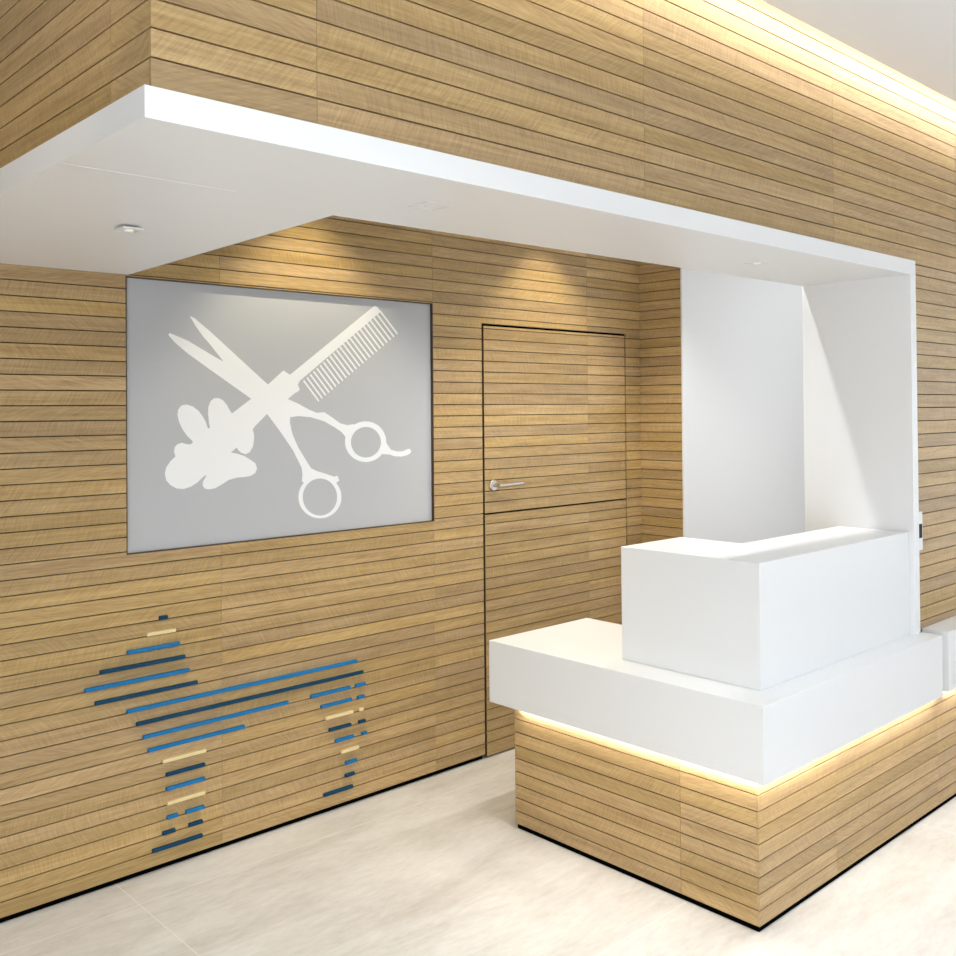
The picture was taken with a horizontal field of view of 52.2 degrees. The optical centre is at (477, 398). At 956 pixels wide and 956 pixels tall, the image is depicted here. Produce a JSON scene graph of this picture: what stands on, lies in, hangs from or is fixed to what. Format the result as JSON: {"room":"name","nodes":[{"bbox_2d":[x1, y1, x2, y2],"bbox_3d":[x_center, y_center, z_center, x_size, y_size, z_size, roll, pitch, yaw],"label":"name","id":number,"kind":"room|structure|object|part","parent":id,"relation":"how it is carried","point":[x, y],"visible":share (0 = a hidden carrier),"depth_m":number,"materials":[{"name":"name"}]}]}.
{"room":"pet grooming salon","nodes":[
{"label":"pet grooming salon","id":0,"kind":"room"},
{"bbox_2d":[0,0,162,167],"bbox_3d":[-1.204,-1.048,2.518,0.030,0.942,1.691,0,-1,-43],"label":"wall","id":1,"kind":"structure","parent":0,"point":[63,62],"depth_m":2.23,"materials":[{"name":"brown wood"}]},
{"bbox_2d":[0,215,641,917],"bbox_3d":[-1.523,0.270,3.370,6.757,2.927,0.030,0,-1,-43],"label":"wall","id":2,"kind":"structure","parent":0,"point":[83,798],"depth_m":3.83,"materials":[{"name":"brown wood"}]},
{"bbox_2d":[84,668,189,692],"bbox_3d":[-1.246,1.032,3.583,0.395,0.013,0.014,0,-1,-43],"label":"stick","id":3,"kind":"object","parent":2,"relation":"attached to","point":[120,683],"visible":1,"depth_m":3.57,"materials":[{"name":"blue plastic"}]},
{"bbox_2d":[99,655,185,674],"bbox_3d":[-1.232,0.979,3.597,0.324,0.013,0.014,0,-1,-43],"label":"stick","id":4,"kind":"object","parent":2,"relation":"attached to","point":[179,657],"visible":1,"depth_m":3.59,"materials":[{"name":"blue plastic"}]},
{"bbox_2d":[94,680,197,705],"bbox_3d":[-1.220,1.085,3.606,0.392,0.013,0.014,0,-1,-43],"label":"stick","id":5,"kind":"object","parent":2,"relation":"attached to","point":[124,697],"visible":1,"depth_m":3.59,"materials":[{"name":"blue"}]},
{"bbox_2d":[127,641,179,654],"bbox_3d":[-1.204,0.925,3.624,0.202,0.013,0.014,0,-1,-43],"label":"stick","id":6,"kind":"object","parent":2,"relation":"attached to","point":[172,644],"visible":1,"depth_m":3.62,"materials":[{"name":"blue"}]},
{"bbox_2d":[146,628,175,636],"bbox_3d":[-1.183,0.872,3.644,0.112,0.013,0.014,0,-1,-43],"label":"stick","id":7,"kind":"object","parent":2,"relation":"attached to","point":[171,630],"visible":1,"depth_m":3.64,"materials":[{"name":"brown"}]},
{"bbox_2d":[159,615,167,619],"bbox_3d":[-1.177,0.818,3.651,0.032,0.013,0.014,0,-1,-43],"label":"stick","id":8,"kind":"object","parent":2,"relation":"attached to","point":[163,617],"visible":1,"depth_m":3.64,"materials":[{"name":"blue wood"}]},
{"bbox_2d":[162,828,175,835],"bbox_3d":[-1.158,1.621,3.653,0.049,0.013,0.014,0,-1,-43],"label":"stick","id":9,"kind":"object","parent":2,"relation":"attached to","point":[172,830],"visible":1,"depth_m":3.65,"materials":[{"name":"blue plastic"}]},
{"bbox_2d":[166,813,177,819],"bbox_3d":[-1.148,1.567,3.664,0.042,0.013,0.014,0,-1,-43],"label":"stick","id":10,"kind":"object","parent":2,"relation":"attached to","point":[174,815],"visible":1,"depth_m":3.66,"materials":[{"name":"blue"}]},
{"bbox_2d":[152,833,202,853],"bbox_3d":[-1.132,1.674,3.677,0.199,0.013,0.014,0,-1,-43],"label":"stick","id":11,"kind":"object","parent":2,"relation":"attached to","point":[188,839],"visible":1,"depth_m":3.67,"materials":[{"name":"blue"}]},
{"bbox_2d":[162,748,205,763],"bbox_3d":[-1.114,1.353,3.700,0.175,0.013,0.014,0,-1,-43],"label":"stick","id":12,"kind":"object","parent":2,"relation":"attached to","point":[203,750],"visible":1,"depth_m":3.69,"materials":[{"name":"brown wood"}]},
{"bbox_2d":[165,762,204,776],"bbox_3d":[-1.109,1.407,3.703,0.156,0.013,0.014,0,-1,-43],"label":"stick","id":13,"kind":"object","parent":2,"relation":"attached to","point":[189,768],"visible":1,"depth_m":3.70,"materials":[{"name":"blue wood"}]},
{"bbox_2d":[166,776,204,790],"bbox_3d":[-1.109,1.460,3.702,0.156,0.013,0.014,0,-1,-43],"label":"stick","id":14,"kind":"object","parent":2,"relation":"attached to","point":[193,781],"visible":1,"depth_m":3.70,"materials":[{"name":"blue"}]},
{"bbox_2d":[166,790,205,804],"bbox_3d":[-1.108,1.514,3.702,0.154,0.013,0.014,0,-1,-43],"label":"stick","id":15,"kind":"object","parent":2,"relation":"attached to","point":[190,796],"visible":1,"depth_m":3.69,"materials":[{"name":"brown"}]},
{"bbox_2d":[185,805,204,813],"bbox_3d":[-1.081,1.567,3.726,0.075,0.013,0.014,0,-1,-43],"label":"stick","id":16,"kind":"object","parent":2,"relation":"attached to","point":[197,808],"visible":1,"depth_m":3.72,"materials":[{"name":"blue"}]},
{"bbox_2d":[188,819,202,826],"bbox_3d":[-1.079,1.621,3.727,0.055,0.013,0.014,0,-1,-43],"label":"stick","id":17,"kind":"object","parent":2,"relation":"attached to","point":[194,823],"visible":1,"depth_m":3.72,"materials":[{"name":"blue"}]},
{"bbox_2d":[147,724,244,752],"bbox_3d":[-1.073,1.300,3.739,0.398,0.013,0.014,0,-1,-43],"label":"stick","id":18,"kind":"object","parent":2,"relation":"attached to","point":[239,727],"visible":1,"depth_m":3.73,"materials":[{"name":"blue wood"}]},
{"bbox_2d":[142,701,288,738],"bbox_3d":[-1.007,1.247,3.801,0.617,0.013,0.014,0,-1,-43],"label":"stick","id":19,"kind":"object","parent":2,"relation":"attached to","point":[278,704],"visible":1,"depth_m":3.78,"materials":[{"name":"blue"}]},
{"bbox_2d":[0,756,481,922],"bbox_3d":[-1.522,1.746,3.365,6.757,0.022,0.036,0,-1,-43],"label":"baseboard","id":20,"kind":"structure","parent":2,"relation":"attached to","point":[39,907],"depth_m":3.81,"materials":[{"name":"black"}]},
{"bbox_2d":[126,659,356,713],"bbox_3d":[-0.904,1.140,3.899,1.024,0.013,0.014,0,-1,-43],"label":"stick","id":21,"kind":"object","parent":2,"relation":"attached to","point":[132,710],"visible":1,"depth_m":3.85,"materials":[{"name":"blue"}]},
{"bbox_2d":[136,670,363,725],"bbox_3d":[-0.878,1.193,3.922,1.021,0.013,0.014,0,-1,-43],"label":"stick","id":22,"kind":"object","parent":2,"relation":"attached to","point":[148,721],"visible":1,"depth_m":3.87,"materials":[{"name":"blue"}]},
{"bbox_2d":[124,276,433,554],"bbox_3d":[-0.759,0.061,4.085,1.475,1.022,0.032,0,-1,-43],"label":"wall sign","id":23,"kind":"object","parent":2,"relation":"attached to","point":[253,414],"visible":1,"depth_m":4.00,"materials":[{"name":"grey"}]},
{"bbox_2d":[165,398,257,488],"bbox_3d":[-1.038,0.175,3.822,0.398,0.357,0.001,0,-1,-43],"label":"print","id":24,"kind":"object","parent":23,"relation":"attached to","point":[211,443],"depth_m":3.82,"materials":[{"name":"white paint"}]},
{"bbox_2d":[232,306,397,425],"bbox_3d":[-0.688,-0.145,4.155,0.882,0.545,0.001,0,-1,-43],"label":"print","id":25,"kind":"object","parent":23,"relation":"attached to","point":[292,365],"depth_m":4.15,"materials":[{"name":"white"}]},
{"bbox_2d":[310,686,350,697],"bbox_3d":[-0.628,1.248,4.153,0.199,0.013,0.014,0,-1,-43],"label":"stick","id":26,"kind":"object","parent":2,"relation":"attached to","point":[345,687],"visible":1,"depth_m":4.14,"materials":[{"name":"blue"}]},
{"bbox_2d":[320,698,351,708],"bbox_3d":[-0.605,1.301,4.173,0.157,0.013,0.014,0,-1,-43],"label":"stick","id":27,"kind":"object","parent":2,"relation":"attached to","point":[347,699],"visible":1,"depth_m":4.17,"materials":[{"name":"blue plastic"}]},
{"bbox_2d":[323,784,352,796],"bbox_3d":[-0.597,1.676,4.173,0.148,0.013,0.014,0,-1,-43],"label":"stick","id":28,"kind":"object","parent":2,"relation":"attached to","point":[350,786],"visible":1,"depth_m":4.17,"materials":[{"name":"blue"}]},
{"bbox_2d":[324,710,353,719],"bbox_3d":[-0.595,1.355,4.181,0.143,0.013,0.014,0,-1,-43],"label":"stick","id":29,"kind":"object","parent":2,"relation":"attached to","point":[348,711],"visible":1,"depth_m":4.17,"materials":[{"name":"brown plastic"}]},
{"bbox_2d":[328,723,350,731],"bbox_3d":[-0.592,1.408,4.184,0.111,0.013,0.014,0,-1,-43],"label":"stick","id":30,"kind":"object","parent":2,"relation":"attached to","point":[335,728],"visible":1,"depth_m":4.17,"materials":[{"name":"blue"}]},
{"bbox_2d":[335,734,353,742],"bbox_3d":[-0.575,1.462,4.199,0.095,0.013,0.014,0,-1,-43],"label":"stick","id":31,"kind":"object","parent":2,"relation":"attached to","point":[351,736],"visible":1,"depth_m":4.19,"materials":[{"name":"blue wood"}]},
{"bbox_2d":[340,745,358,753],"bbox_3d":[-0.555,1.515,4.216,0.092,0.013,0.014,0,-1,-43],"label":"stick","id":32,"kind":"object","parent":2,"relation":"attached to","point":[356,747],"visible":1,"depth_m":4.21,"materials":[{"name":"brown wood"}]},
{"bbox_2d":[344,771,354,777],"bbox_3d":[-0.554,1.622,4.214,0.047,0.013,0.014,0,-1,-43],"label":"stick","id":33,"kind":"object","parent":2,"relation":"attached to","point":[352,773],"visible":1,"depth_m":4.21,"materials":[{"name":"blue"}]},
{"bbox_2d":[345,758,357,764],"bbox_3d":[-0.549,1.569,4.220,0.060,0.013,0.014,0,-1,-43],"label":"stick","id":34,"kind":"object","parent":2,"relation":"attached to","point":[354,760],"visible":1,"depth_m":4.21,"materials":[{"name":"blue"}]},
{"bbox_2d":[355,682,365,687],"bbox_3d":[-0.514,1.248,4.259,0.052,0.013,0.014,0,-1,-43],"label":"stick","id":35,"kind":"object","parent":2,"relation":"attached to","point":[361,683],"visible":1,"depth_m":4.25,"materials":[{"name":"blue plastic"}]},
{"bbox_2d":[358,719,365,723],"bbox_3d":[-0.507,1.408,4.262,0.034,0.013,0.014,0,-1,-43],"label":"stick","id":36,"kind":"object","parent":2,"relation":"attached to","point":[361,720],"visible":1,"depth_m":4.25,"materials":[{"name":"blue"}]},
{"bbox_2d":[0,84,915,285],"bbox_3d":[0.024,-0.521,3.619,3.385,0.108,1.735,0,-1,-43],"label":"ceiling","id":37,"kind":"structure","parent":2,"relation":"attached to","point":[199,175],"depth_m":2.59,"materials":[{"name":"white paint"}]},
{"bbox_2d":[115,226,143,232],"bbox_3d":[-1.004,-0.487,2.809,0.060,0.006,0.060,0,-1,-43],"label":"recessed light","id":38,"kind":"object","parent":37,"relation":"in","point":[122,228],"visible":1,"depth_m":2.80,"materials":[{"name":"white"}]},
{"bbox_2d":[408,202,450,210],"bbox_3d":[-0.131,-0.524,2.648,0.084,0.006,0.084,0,-1,-43],"label":"recessed light","id":39,"kind":"object","parent":37,"relation":"in","point":[430,206],"visible":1,"depth_m":2.65,"materials":[{"name":"white"}]},
{"bbox_2d":[744,261,768,264],"bbox_3d":[1.069,-0.521,3.740,0.072,0.006,0.072,0,-1,-43],"label":"recessed light","id":40,"kind":"object","parent":37,"relation":"in","point":[757,262],"visible":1,"depth_m":3.74,"materials":[{"name":"white"}]},
{"bbox_2d":[0,747,955,955],"bbox_3d":[1.364,1.752,-0.004,16.000,0.120,11.200,0,-1,-43],"label":"floor","id":41,"kind":"structure","parent":0,"point":[441,864],"depth_m":3.39,"materials":[{"name":"tile"}]},
{"bbox_2d":[489,526,942,931],"bbox_3d":[1.007,1.155,4.081,1.435,1.178,1.277,0,-1,-43],"label":"reception desk","id":42,"kind":"object","parent":41,"relation":"on","point":[758,721],"depth_m":3.55,"materials":[{"name":"brown wood"}]},
{"bbox_2d":[489,618,942,785],"bbox_3d":[0.996,1.124,4.071,1.405,0.254,1.277,0,-1,-43],"label":"countertop","id":43,"kind":"structure","parent":42,"relation":"on","point":[575,674],"depth_m":3.55,"materials":[{"name":"white"}]},
{"bbox_2d":[922,616,955,808],"bbox_3d":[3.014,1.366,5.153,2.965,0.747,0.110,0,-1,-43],"label":"reception desk","id":44,"kind":"object","parent":41,"relation":"on","point":[946,704],"depth_m":4.18,"materials":[{"name":"brown wood"}]},
{"bbox_2d":[922,616,955,691],"bbox_3d":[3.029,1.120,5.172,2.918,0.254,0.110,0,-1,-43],"label":"countertop","id":45,"kind":"structure","parent":44,"relation":"on","point":[946,628],"depth_m":4.16,"materials":[{"name":"white"}]},
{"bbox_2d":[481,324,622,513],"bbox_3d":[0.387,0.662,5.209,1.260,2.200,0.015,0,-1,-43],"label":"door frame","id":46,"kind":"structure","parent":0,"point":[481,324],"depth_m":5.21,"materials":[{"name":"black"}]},
{"bbox_2d":[480,326,625,512],"bbox_3d":[0.438,0.102,5.165,1.099,0.922,0.105,0,-1,-43],"label":"door","id":47,"kind":"structure","parent":46,"relation":"in","point":[553,404],"depth_m":5.13,"materials":[{"name":"brown wood"}]},
{"bbox_3d":[0.090,0.427,4.813,0.054,0.054,0.047,0,-1,-43],"label":"handle","id":48,"kind":"part","parent":47,"relation":"part of","materials":[{"name":"silver metal"}]},
{"bbox_3d":[0.164,0.425,4.846,0.171,0.023,0.020,0,-1,-43],"label":"lever","id":49,"kind":"part","parent":47,"relation":"part of","materials":[{"name":"silver metal"}]},
{"bbox_2d":[482,499,625,755],"bbox_3d":[0.427,1.162,5.174,1.099,1.180,0.045,0,-1,-43],"label":"door","id":50,"kind":"structure","parent":46,"relation":"in","point":[544,567],"depth_m":5.08,"materials":[{"name":"brown wood"}]},
{"bbox_2d":[149,0,955,628],"bbox_3d":[1.812,-0.268,4.159,6.684,2.513,0.030,0,-1,-43],"label":"wall","id":51,"kind":"structure","parent":0,"point":[747,111],"depth_m":2.98,"materials":[{"name":"brown wood"}]},
{"bbox_2d":[919,511,922,549],"bbox_3d":[1.891,0.568,4.187,0.070,0.166,0.012,0,-1,-43],"label":"wall switch","id":52,"kind":"object","parent":51,"relation":"attached to","point":[920,512],"visible":0.52,"depth_m":4.19,"materials":[{"name":"white plastic"}]},
{"bbox_2d":[639,262,682,542],"bbox_3d":[1.048,0.275,5.545,0.030,2.929,0.293,0,-1,-43],"label":"wall","id":53,"kind":"structure","parent":0,"point":[659,285],"depth_m":5.54,"materials":[{"name":"brown wood"}]},
{"bbox_2d":[680,268,804,542],"bbox_3d":[2.584,0.288,6.859,4.075,2.950,0.148,0,-1,-43],"label":"wall","id":54,"kind":"structure","parent":0,"point":[742,337],"depth_m":5.85,"materials":[{"name":"white paint"}]},
{"bbox_2d":[762,0,955,101],"bbox_3d":[2.365,-1.378,-1.073,16.000,0.044,8.180,0,-1,-43],"label":"ceiling","id":55,"kind":"structure","parent":0,"point":[916,39],"depth_m":3.42,"materials":[{"name":"white paint"}]},
{"bbox_3d":[2.210,0.244,4.559,7.754,2.990,0.030,0,-1,-43],"label":"wall","id":56,"kind":"structure","parent":0,"visible":0},
{"bbox_2d":[802,275,919,634],"bbox_3d":[1.674,0.237,4.288,0.052,1.512,0.492,0,-1,-43],"label":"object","id":57,"kind":"structure","parent":56,"relation":"attached to","point":[860,349],"depth_m":4.25,"materials":[{"name":"white paint"}]}
]}

